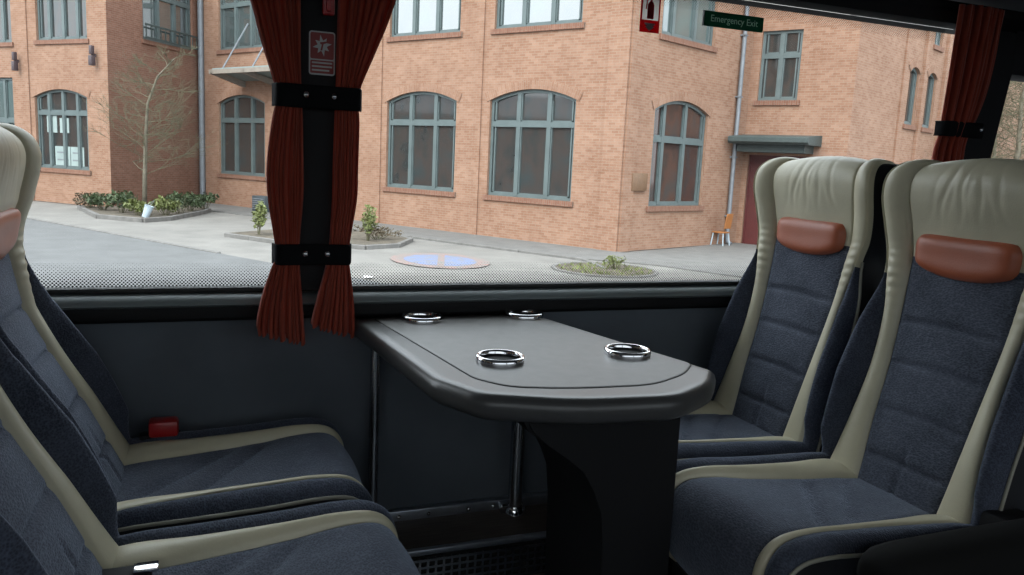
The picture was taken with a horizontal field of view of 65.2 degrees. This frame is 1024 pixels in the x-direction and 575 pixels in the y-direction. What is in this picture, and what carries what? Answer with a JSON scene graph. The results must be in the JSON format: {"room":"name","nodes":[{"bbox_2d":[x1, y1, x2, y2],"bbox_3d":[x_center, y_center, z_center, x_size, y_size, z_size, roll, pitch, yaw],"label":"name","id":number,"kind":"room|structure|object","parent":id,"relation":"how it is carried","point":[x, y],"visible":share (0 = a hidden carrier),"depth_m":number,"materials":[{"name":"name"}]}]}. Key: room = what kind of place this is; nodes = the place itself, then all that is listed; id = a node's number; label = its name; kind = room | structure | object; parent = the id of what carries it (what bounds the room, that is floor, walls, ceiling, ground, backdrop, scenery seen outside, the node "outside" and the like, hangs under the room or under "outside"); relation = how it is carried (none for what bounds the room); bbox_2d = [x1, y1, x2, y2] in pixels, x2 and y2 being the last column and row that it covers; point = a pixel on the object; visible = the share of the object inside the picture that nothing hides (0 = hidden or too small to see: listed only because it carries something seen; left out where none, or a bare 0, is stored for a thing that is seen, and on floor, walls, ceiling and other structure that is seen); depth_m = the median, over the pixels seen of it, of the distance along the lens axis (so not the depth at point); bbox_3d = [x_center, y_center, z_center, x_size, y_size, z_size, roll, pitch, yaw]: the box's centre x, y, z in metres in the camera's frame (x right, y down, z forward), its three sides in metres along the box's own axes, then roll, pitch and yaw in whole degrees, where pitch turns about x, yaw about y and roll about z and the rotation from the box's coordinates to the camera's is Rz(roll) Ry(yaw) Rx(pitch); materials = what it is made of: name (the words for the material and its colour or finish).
{"room":"vehicle interior","nodes":[
{"label":"vehicle interior","id":0,"kind":"room"},
{"bbox_2d":[74,307,726,508],"bbox_3d":[-0.095,0.385,2.191,7.800,0.662,0.090,-1,10,-21],"label":"wall","id":1,"kind":"structure","parent":0,"point":[204,374],"depth_m":1.99,"materials":[{"name":"plastic"}]},
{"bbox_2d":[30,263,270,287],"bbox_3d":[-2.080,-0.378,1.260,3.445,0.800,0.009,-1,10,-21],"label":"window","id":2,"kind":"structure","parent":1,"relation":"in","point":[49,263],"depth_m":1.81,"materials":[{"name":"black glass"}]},
{"bbox_2d":[300,0,337,288],"bbox_3d":[-0.452,-0.391,1.834,0.104,0.784,0.087,-1,10,-21],"label":"window pillar","id":3,"kind":"structure","parent":1,"relation":"attached to","point":[318,124],"depth_m":1.81,"materials":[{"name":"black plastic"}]},
{"bbox_2d":[309,30,334,75],"bbox_3d":[-0.421,-0.519,1.774,0.057,0.094,0.003,-1,10,-21],"label":"sticker","id":4,"kind":"object","parent":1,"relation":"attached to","point":[321,44],"visible":1,"depth_m":1.77,"materials":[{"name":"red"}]},
{"bbox_2d":[322,0,334,15],"bbox_3d":[-0.400,-0.663,1.746,0.026,0.132,0.024,-1,10,-21],"label":"holder","id":5,"kind":"object","parent":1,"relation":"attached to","point":[328,6],"visible":1,"depth_m":1.75,"materials":[{"name":"red plastic"}]},
{"bbox_2d":[45,280,739,294],"bbox_3d":[-0.059,-0.005,2.086,7.800,0.012,0.031,-1,10,-21],"label":"trim","id":6,"kind":"structure","parent":1,"relation":"attached to","point":[494,285],"depth_m":2.00,"materials":[{"name":"black rubber"}]},
{"bbox_2d":[50,285,736,309],"bbox_3d":[-0.067,0.012,2.107,7.800,0.028,0.133,-1,10,-21],"label":"trim","id":7,"kind":"structure","parent":1,"relation":"attached to","point":[219,299],"depth_m":1.97,"materials":[{"name":"grey plastic"}]},
{"bbox_2d":[62,296,731,323],"bbox_3d":[-0.070,0.042,2.114,7.800,0.037,0.128,-1,10,-21],"label":"trim","id":8,"kind":"structure","parent":1,"relation":"on","point":[137,315],"depth_m":1.98,"materials":[{"name":"black plastic"}]},
{"bbox_2d":[386,491,547,521],"bbox_3d":[-0.083,0.593,2.168,7.800,0.036,0.028,-1,10,-21],"label":"baseboard","id":9,"kind":"structure","parent":1,"relation":"attached to","point":[483,504],"depth_m":2.13,"materials":[{"name":"metal"}]},
{"bbox_2d":[394,503,546,574],"bbox_3d":[-0.062,0.670,2.116,7.800,0.115,0.222,-1,10,-21],"label":"trim","id":10,"kind":"structure","parent":1,"relation":"attached to","point":[456,528],"depth_m":2.06,"materials":[{"name":"black plastic"}]},
{"bbox_2d":[406,531,545,556],"bbox_3d":[-0.020,0.634,2.006,7.800,0.015,0.017,-1,10,-21],"label":"trim","id":11,"kind":"structure","parent":1,"relation":"attached to","point":[466,545],"depth_m":1.97,"materials":[{"name":"metal"}]},
{"bbox_2d":[411,539,545,574],"bbox_3d":[-0.112,0.691,1.971,1.260,0.090,0.016,-1,10,-21],"label":"heater grating","id":12,"kind":"object","parent":1,"relation":"attached to","point":[527,557],"visible":0.29,"depth_m":1.99,"materials":[{"name":"metal"}]},
{"bbox_2d":[351,0,952,283],"bbox_3d":[0.459,-0.413,2.246,1.988,0.800,0.009,-1,10,-21],"label":"window","id":13,"kind":"structure","parent":1,"relation":"in","point":[775,5],"depth_m":2.25,"materials":[{"name":"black glass"}]},
{"bbox_2d":[639,0,660,33],"bbox_3d":[0.372,-0.740,2.146,0.060,0.107,0.002,-1,10,-21],"label":"fire extinguisher sign","id":14,"kind":"object","parent":13,"relation":"attached to","point":[650,9],"visible":1,"depth_m":2.15,"materials":[{"name":"red plastic"}]},
{"bbox_2d":[702,10,763,32],"bbox_3d":[0.620,-0.745,2.242,0.203,0.041,0.004,-1,10,-21],"label":"emergency exit sign","id":15,"kind":"object","parent":13,"relation":"attached to","point":[709,18],"visible":1,"depth_m":2.24,"materials":[{"name":"green plastic"}]},
{"bbox_2d":[964,31,1016,159],"bbox_3d":[1.463,-0.415,2.559,0.260,0.784,0.043,-1,10,-21],"label":"trim","id":16,"kind":"structure","parent":1,"relation":"attached to","point":[990,114],"depth_m":2.53,"materials":[{"name":"black plastic"}]},
{"bbox_3d":[0.462,-0.941,0.711,7.800,0.060,2.720,-1,10,-21],"label":"ceiling","id":17,"kind":"structure","parent":0,"visible":0},
{"bbox_2d":[710,0,1023,34],"bbox_3d":[-0.021,-0.969,1.954,7.800,0.338,0.160,-1,10,-21],"label":"trim","id":18,"kind":"structure","parent":17,"relation":"attached to","point":[943,14],"depth_m":2.40,"materials":[{"name":"black plastic"}]},
{"bbox_2d":[1010,31,1023,81],"bbox_3d":[2.590,-0.763,2.972,2.200,0.135,0.110,-1,10,-21],"label":"trim","id":19,"kind":"structure","parent":18,"relation":"attached to","point":[1017,72],"depth_m":2.54,"materials":[{"name":"black plastic"}]},
{"bbox_2d":[950,0,1023,11],"bbox_3d":[0.130,-0.922,1.565,7.800,0.275,0.642,-1,10,-21],"label":"trim","id":20,"kind":"structure","parent":17,"relation":"attached to","point":[1015,5],"depth_m":2.40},
{"bbox_2d":[250,0,304,345],"bbox_3d":[-0.541,-0.364,1.712,0.198,1.004,0.067,-1,10,-21],"label":"curtain","id":21,"kind":"object","parent":20,"relation":"hanging from","point":[280,310],"visible":0.9,"depth_m":1.75,"materials":[{"name":"fabric"}]},
{"bbox_2d":[311,0,395,338],"bbox_3d":[-0.320,-0.374,1.799,0.252,0.991,0.061,-1,10,-21],"label":"curtain","id":22,"kind":"object","parent":20,"relation":"hanging from","point":[361,24],"visible":0.91,"depth_m":1.80,"materials":[{"name":"fabric"}]},
{"bbox_2d":[272,243,351,264],"bbox_3d":[-0.449,-0.075,1.807,0.178,0.047,0.046,-1,10,-21],"label":"tie","id":23,"kind":"object","parent":22,"relation":"attached to","point":[282,254],"visible":1,"depth_m":1.80,"materials":[{"name":"black leather"}]},
{"bbox_2d":[272,82,361,111],"bbox_3d":[-0.424,-0.417,1.756,0.196,0.050,0.046,-1,10,-21],"label":"tie","id":24,"kind":"object","parent":22,"relation":"attached to","point":[284,94],"visible":1,"depth_m":1.75,"materials":[{"name":"black leather"}]},
{"bbox_2d":[931,4,1004,161],"bbox_3d":[1.379,-0.431,2.457,0.244,0.835,0.051,-1,10,-21],"label":"curtain","id":25,"kind":"object","parent":20,"relation":"hanging from","point":[978,28],"visible":0.64,"depth_m":2.42,"materials":[{"name":"fabric"}]},
{"bbox_2d":[933,120,984,138],"bbox_3d":[1.375,-0.483,2.448,0.176,0.046,0.046,-1,10,-21],"label":"tie","id":26,"kind":"object","parent":25,"relation":"attached to","point":[942,128],"visible":1,"depth_m":2.43,"materials":[{"name":"black fabric"}]},
{"bbox_3d":[0.372,0.953,1.010,7.800,0.060,2.720,-1,10,-21],"label":"floor","id":27,"kind":"structure","parent":0,"visible":0},
{"bbox_2d":[0,123,372,535],"bbox_3d":[-0.679,0.240,1.555,0.769,1.080,0.460,-1,10,-21],"label":"seat","id":28,"kind":"object","parent":27,"relation":"on","point":[165,476],"visible":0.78,"depth_m":1.56,"materials":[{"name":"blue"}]},
{"bbox_2d":[117,433,361,501],"bbox_3d":[-0.571,0.443,1.634,0.513,0.201,0.280,-1,10,-21],"label":"cushion","id":29,"kind":"object","parent":28,"relation":"on","point":[235,461],"depth_m":1.64,"materials":[{"name":"fabric"}]},
{"bbox_2d":[0,338,419,574],"bbox_3d":[-0.493,0.316,1.126,0.769,1.080,0.460,-1,10,-21],"label":"seat","id":30,"kind":"object","parent":27,"relation":"on","point":[58,505],"visible":1,"depth_m":1.23,"materials":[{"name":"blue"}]},
{"bbox_2d":[152,523,419,574],"bbox_3d":[-0.384,0.520,1.204,0.513,0.201,0.280,-1,10,-21],"label":"cushion","id":31,"kind":"object","parent":30,"relation":"on","point":[277,548],"depth_m":1.27,"materials":[{"name":"fabric"}]},
{"bbox_2d":[354,309,715,574],"bbox_3d":[0.017,0.447,1.765,0.620,0.672,0.785,-1,10,-21],"label":"table","id":32,"kind":"object","parent":27,"relation":"on","point":[604,414],"visible":0.93,"depth_m":1.51,"materials":[{"name":"grey plastic"}]},
{"bbox_2d":[668,156,898,574],"bbox_3d":[0.533,0.212,2.023,0.715,1.103,0.460,-1,10,-21],"label":"seat","id":33,"kind":"object","parent":27,"relation":"on","point":[785,330],"visible":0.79,"depth_m":2.02,"materials":[{"name":"fabric"}]},
{"bbox_2d":[679,414,773,439],"bbox_3d":[0.429,0.429,2.022,0.513,0.201,0.280,-1,10,-21],"label":"cushion","id":34,"kind":"object","parent":33,"relation":"on","point":[692,426],"depth_m":2.04,"materials":[{"name":"fabric"}]},
{"bbox_2d":[669,158,1023,574],"bbox_3d":[0.723,0.297,1.538,0.716,1.103,0.612,-1,10,-21],"label":"seat","id":35,"kind":"object","parent":27,"relation":"on","point":[918,469],"visible":0.95,"depth_m":1.59,"materials":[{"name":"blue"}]},
{"bbox_2d":[670,477,928,574],"bbox_3d":[0.592,0.503,1.606,0.513,0.201,0.280,-1,10,-21],"label":"cushion","id":36,"kind":"object","parent":35,"relation":"on","point":[721,525],"depth_m":1.55,"materials":[{"name":"fabric"}]},
{"label":"outside","id":37,"kind":"structure","parent":0,"visible":0},
{"bbox_2d":[27,201,740,283],"bbox_3d":[4.873,-1.553,28.831,210.000,0.200,170.000,-1,10,-21],"label":"ground","id":38,"kind":"structure","parent":37,"point":[205,231],"depth_m":22.38,"materials":[{"name":"grey concrete"}]},
{"bbox_2d":[27,217,220,253],"bbox_3d":[-30.379,-4.624,37.189,57.990,0.125,0.141,9,11,36],"label":"kerb","id":39,"kind":"object","parent":38,"relation":"on","point":[113,233],"visible":0.41,"depth_m":22.48,"materials":[{"name":"concrete"}]},
{"bbox_2d":[77,205,210,222],"bbox_3d":[-13.659,-2.671,29.480,4.879,0.230,5.552,-1,10,-21],"label":"kerb","id":40,"kind":"object","parent":38,"relation":"on","point":[81,208],"visible":0.64,"depth_m":27.80,"materials":[{"name":"concrete"}]},
{"bbox_2d":[391,253,489,268],"bbox_3d":[-1.857,-0.709,20.638,2.500,0.010,3.100,-1,10,-21],"label":"disc","id":41,"kind":"object","parent":38,"relation":"on","point":[432,260],"visible":0.95,"depth_m":20.52,"materials":[{"name":"blue paint"}]},
{"bbox_2d":[352,228,605,268],"bbox_3d":[-1.410,-1.294,24.681,11.490,0.150,1.108,11,12,43],"label":"kerb","id":42,"kind":"object","parent":38,"relation":"on","point":[413,237],"visible":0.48,"depth_m":23.72,"materials":[{"name":"concrete"}]},
{"bbox_2d":[0,0,1023,251],"bbox_3d":[6.061,-8.370,36.616,76.971,11.096,24.692,1,9,-13],"label":"brick building","id":43,"kind":"structure","parent":38,"relation":"on","point":[560,122],"depth_m":28.30,"materials":[{"name":"brick"}]},
{"bbox_2d":[11,52,18,70],"bbox_3d":[-20.707,-9.423,33.327,0.277,0.760,0.272,-1,10,-21],"label":"wall lamp","id":44,"kind":"object","parent":43,"relation":"attached to","point":[15,55],"depth_m":33.28,"materials":[{"name":"grey metal"}]},
{"bbox_2d":[47,115,57,132],"bbox_3d":[-19.171,-6.820,33.352,0.620,0.700,0.018,7,10,25],"label":"poster","id":45,"kind":"object","parent":43,"relation":"attached to","point":[52,120],"depth_m":33.29,"materials":[{"name":"paper"}]},
{"bbox_2d":[55,146,70,165],"bbox_3d":[-18.691,-5.448,33.309,0.920,0.850,0.018,7,10,25],"label":"poster","id":46,"kind":"object","parent":43,"relation":"attached to","point":[62,153],"depth_m":33.28,"materials":[{"name":"paper"}]},
{"bbox_2d":[60,118,68,132],"bbox_3d":[-18.483,-6.688,33.042,0.550,0.600,0.018,7,10,25],"label":"poster","id":47,"kind":"object","parent":43,"relation":"attached to","point":[64,122],"depth_m":32.96,"materials":[{"name":"paper"}]},
{"bbox_2d":[71,147,84,166],"bbox_3d":[-17.878,-5.351,32.934,0.800,0.850,0.018,7,10,25],"label":"poster","id":48,"kind":"object","parent":43,"relation":"attached to","point":[77,153],"depth_m":32.86,"materials":[{"name":"paper"}]},
{"bbox_2d":[88,45,95,65],"bbox_3d":[-16.454,-9.092,31.346,0.277,0.760,0.272,-1,10,-21],"label":"wall lamp","id":49,"kind":"object","parent":43,"relation":"attached to","point":[92,49],"depth_m":31.29,"materials":[{"name":"grey metal"}]},
{"bbox_2d":[920,81,1023,159],"bbox_3d":[20.250,-5.742,32.695,8.976,9.251,8.510,4,9,9],"label":"bare tree","id":50,"kind":"object","parent":38,"relation":"on","point":[1020,110],"visible":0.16,"depth_m":32.65,"materials":[{"name":"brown plant"}]},
{"bbox_2d":[992,81,1023,159],"bbox_3d":[23.746,-6.708,39.127,8.937,8.768,8.435,6,10,21],"label":"bare tree","id":51,"kind":"object","parent":38,"relation":"on","point":[1019,96],"visible":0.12,"depth_m":38.55,"materials":[{"name":"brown plant"}]},
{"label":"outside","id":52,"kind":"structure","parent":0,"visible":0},
{"bbox_2d":[556,261,653,275],"bbox_3d":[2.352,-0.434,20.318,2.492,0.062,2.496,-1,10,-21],"label":"ground","id":53,"kind":"structure","parent":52,"point":[622,267],"depth_m":20.21,"materials":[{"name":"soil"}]},
{"bbox_2d":[551,262,658,278],"bbox_3d":[2.348,-0.419,20.319,2.730,0.130,2.674,-1,10,-21],"label":"kerb","id":54,"kind":"object","parent":53,"relation":"on","point":[556,264],"visible":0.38,"depth_m":19.56,"materials":[{"name":"concrete"}]},
{"bbox_2d":[602,255,625,268],"bbox_3d":[2.618,-0.655,20.489,0.609,0.382,0.544,5,9,15],"label":"shrub","id":55,"kind":"object","parent":53,"relation":"on","point":[612,260],"visible":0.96,"depth_m":20.47,"materials":[{"name":"green plant"}]},
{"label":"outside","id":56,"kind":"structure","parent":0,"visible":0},
{"bbox_2d":[23,219,383,287],"bbox_3d":[0.850,0.855,11.652,170.000,0.020,120.532,-1,10,-21],"label":"road","id":57,"kind":"structure","parent":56,"point":[44,243],"depth_m":18.25,"materials":[{"name":"grey asphalt"}]},
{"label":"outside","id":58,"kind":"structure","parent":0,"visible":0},
{"bbox_2d":[83,205,203,217],"bbox_3d":[-13.714,-2.892,30.805,4.676,0.150,7.649,-4,11,-36],"label":"ground","id":59,"kind":"structure","parent":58,"point":[110,210],"depth_m":29.74,"materials":[{"name":"soil"}]},
{"bbox_2d":[72,192,103,207],"bbox_3d":[-16.133,-3.371,30.694,1.272,0.621,1.319,-1,10,-21],"label":"shrub","id":60,"kind":"object","parent":59,"relation":"on","point":[80,196],"visible":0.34,"depth_m":30.44,"materials":[{"name":"brown plant"}]},
{"bbox_2d":[83,192,115,209],"bbox_3d":[-15.293,-3.232,29.760,1.187,0.711,1.095,-1,10,-21],"label":"shrub","id":61,"kind":"object","parent":59,"relation":"on","point":[99,200],"visible":0.76,"depth_m":29.54,"materials":[{"name":"green plant"}]},
{"bbox_2d":[104,189,139,212],"bbox_3d":[-14.136,-3.163,29.145,1.234,0.873,1.308,-1,10,-21],"label":"shrub","id":62,"kind":"object","parent":59,"relation":"on","point":[118,198],"visible":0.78,"depth_m":28.88,"materials":[{"name":"green plant"}]},
{"bbox_2d":[122,198,149,215],"bbox_3d":[-13.183,-2.872,28.302,1.200,0.654,0.702,7,10,24],"label":"shrub","id":63,"kind":"object","parent":59,"relation":"on","point":[139,206],"visible":0.87,"depth_m":28.23,"materials":[{"name":"green plant"}]},
{"bbox_2d":[142,201,153,217],"bbox_3d":[-12.589,-2.701,27.679,0.410,0.626,0.375,-1,10,-21],"label":"pail","id":64,"kind":"object","parent":59,"relation":"on","point":[148,209],"visible":0.98,"depth_m":27.59,"materials":[{"name":"white metal"}]},
{"bbox_2d":[80,42,227,202],"bbox_3d":[-13.614,-6.068,29.811,5.022,6.482,4.712,6,9,19],"label":"bare tree","id":65,"kind":"object","parent":59,"relation":"on","point":[146,132],"visible":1,"depth_m":29.47,"materials":[{"name":"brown plant"}]},
{"bbox_2d":[148,194,181,214],"bbox_3d":[-12.585,-2.990,28.941,1.058,0.743,0.931,7,10,23],"label":"shrub","id":66,"kind":"object","parent":59,"relation":"on","point":[163,204],"visible":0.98,"depth_m":28.78,"materials":[{"name":"green plant"}]},
{"bbox_2d":[162,191,197,212],"bbox_3d":[-12.509,-3.220,30.066,0.982,0.854,1.429,7,10,27],"label":"shrub","id":67,"kind":"object","parent":59,"relation":"on","point":[175,196],"visible":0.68,"depth_m":30.11,"materials":[{"name":"green plant"}]},
{"bbox_2d":[180,194,202,210],"bbox_3d":[-12.649,-3.345,31.348,1.055,0.688,1.094,-1,10,-21],"label":"shrub","id":68,"kind":"object","parent":59,"relation":"on","point":[198,202],"visible":0.44,"depth_m":31.27,"materials":[{"name":"green plant"}]},
{"bbox_2d":[197,192,218,208],"bbox_3d":[-12.458,-3.551,32.592,0.984,0.725,0.990,1,9,-13],"label":"shrub","id":69,"kind":"object","parent":59,"relation":"on","point":[211,197],"visible":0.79,"depth_m":32.41,"materials":[{"name":"green plant"}]},
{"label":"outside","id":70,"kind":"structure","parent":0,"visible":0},
{"bbox_2d":[202,202,756,277],"bbox_3d":[0.865,-1.887,29.088,36.168,0.060,9.973,9,11,36],"label":"sidewalk","id":71,"kind":"structure","parent":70,"point":[739,253],"depth_m":25.00,"materials":[{"name":"grey concrete"}]},
{"bbox_2d":[710,214,733,245],"bbox_3d":[7.443,-2.064,28.360,0.577,1.137,0.504,11,12,43],"label":"wooden chair","id":72,"kind":"object","parent":71,"relation":"on","point":[729,217],"visible":1,"depth_m":28.19,"materials":[{"name":"orange wood"}]},
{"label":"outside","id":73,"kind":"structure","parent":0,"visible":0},
{"bbox_2d":[233,229,406,244],"bbox_3d":[-5.811,-1.560,24.790,5.284,0.130,4.209,4,9,8],"label":"ground","id":74,"kind":"structure","parent":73,"point":[357,237],"depth_m":24.21,"materials":[{"name":"soil"}]},
{"bbox_2d":[251,201,267,234],"bbox_3d":[-7.554,-2.076,23.888,0.554,1.013,0.881,-1,10,-21],"label":"shrub","id":75,"kind":"object","parent":74,"relation":"on","point":[259,214],"visible":1,"depth_m":23.76,"materials":[{"name":"green plant"}]},
{"bbox_2d":[224,233,412,249],"bbox_3d":[-5.357,-1.360,23.751,5.255,0.200,3.883,-3,11,-33],"label":"kerb","id":76,"kind":"object","parent":74,"relation":"on","point":[408,240],"visible":0.35,"depth_m":23.06,"materials":[{"name":"concrete"}]},
{"bbox_2d":[360,204,378,240],"bbox_3d":[-4.209,-1.909,23.614,0.531,1.080,0.717,-1,10,-21],"label":"shrub","id":77,"kind":"object","parent":74,"relation":"on","point":[370,216],"visible":1,"depth_m":23.53,"materials":[{"name":"green plant"}]},
{"bbox_2d":[353,224,403,239],"bbox_3d":[-4.167,-1.690,24.293,1.306,0.455,1.521,8,10,30],"label":"shrub","id":78,"kind":"object","parent":74,"relation":"on","point":[379,232],"visible":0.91,"depth_m":24.21,"materials":[{"name":"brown plant"}]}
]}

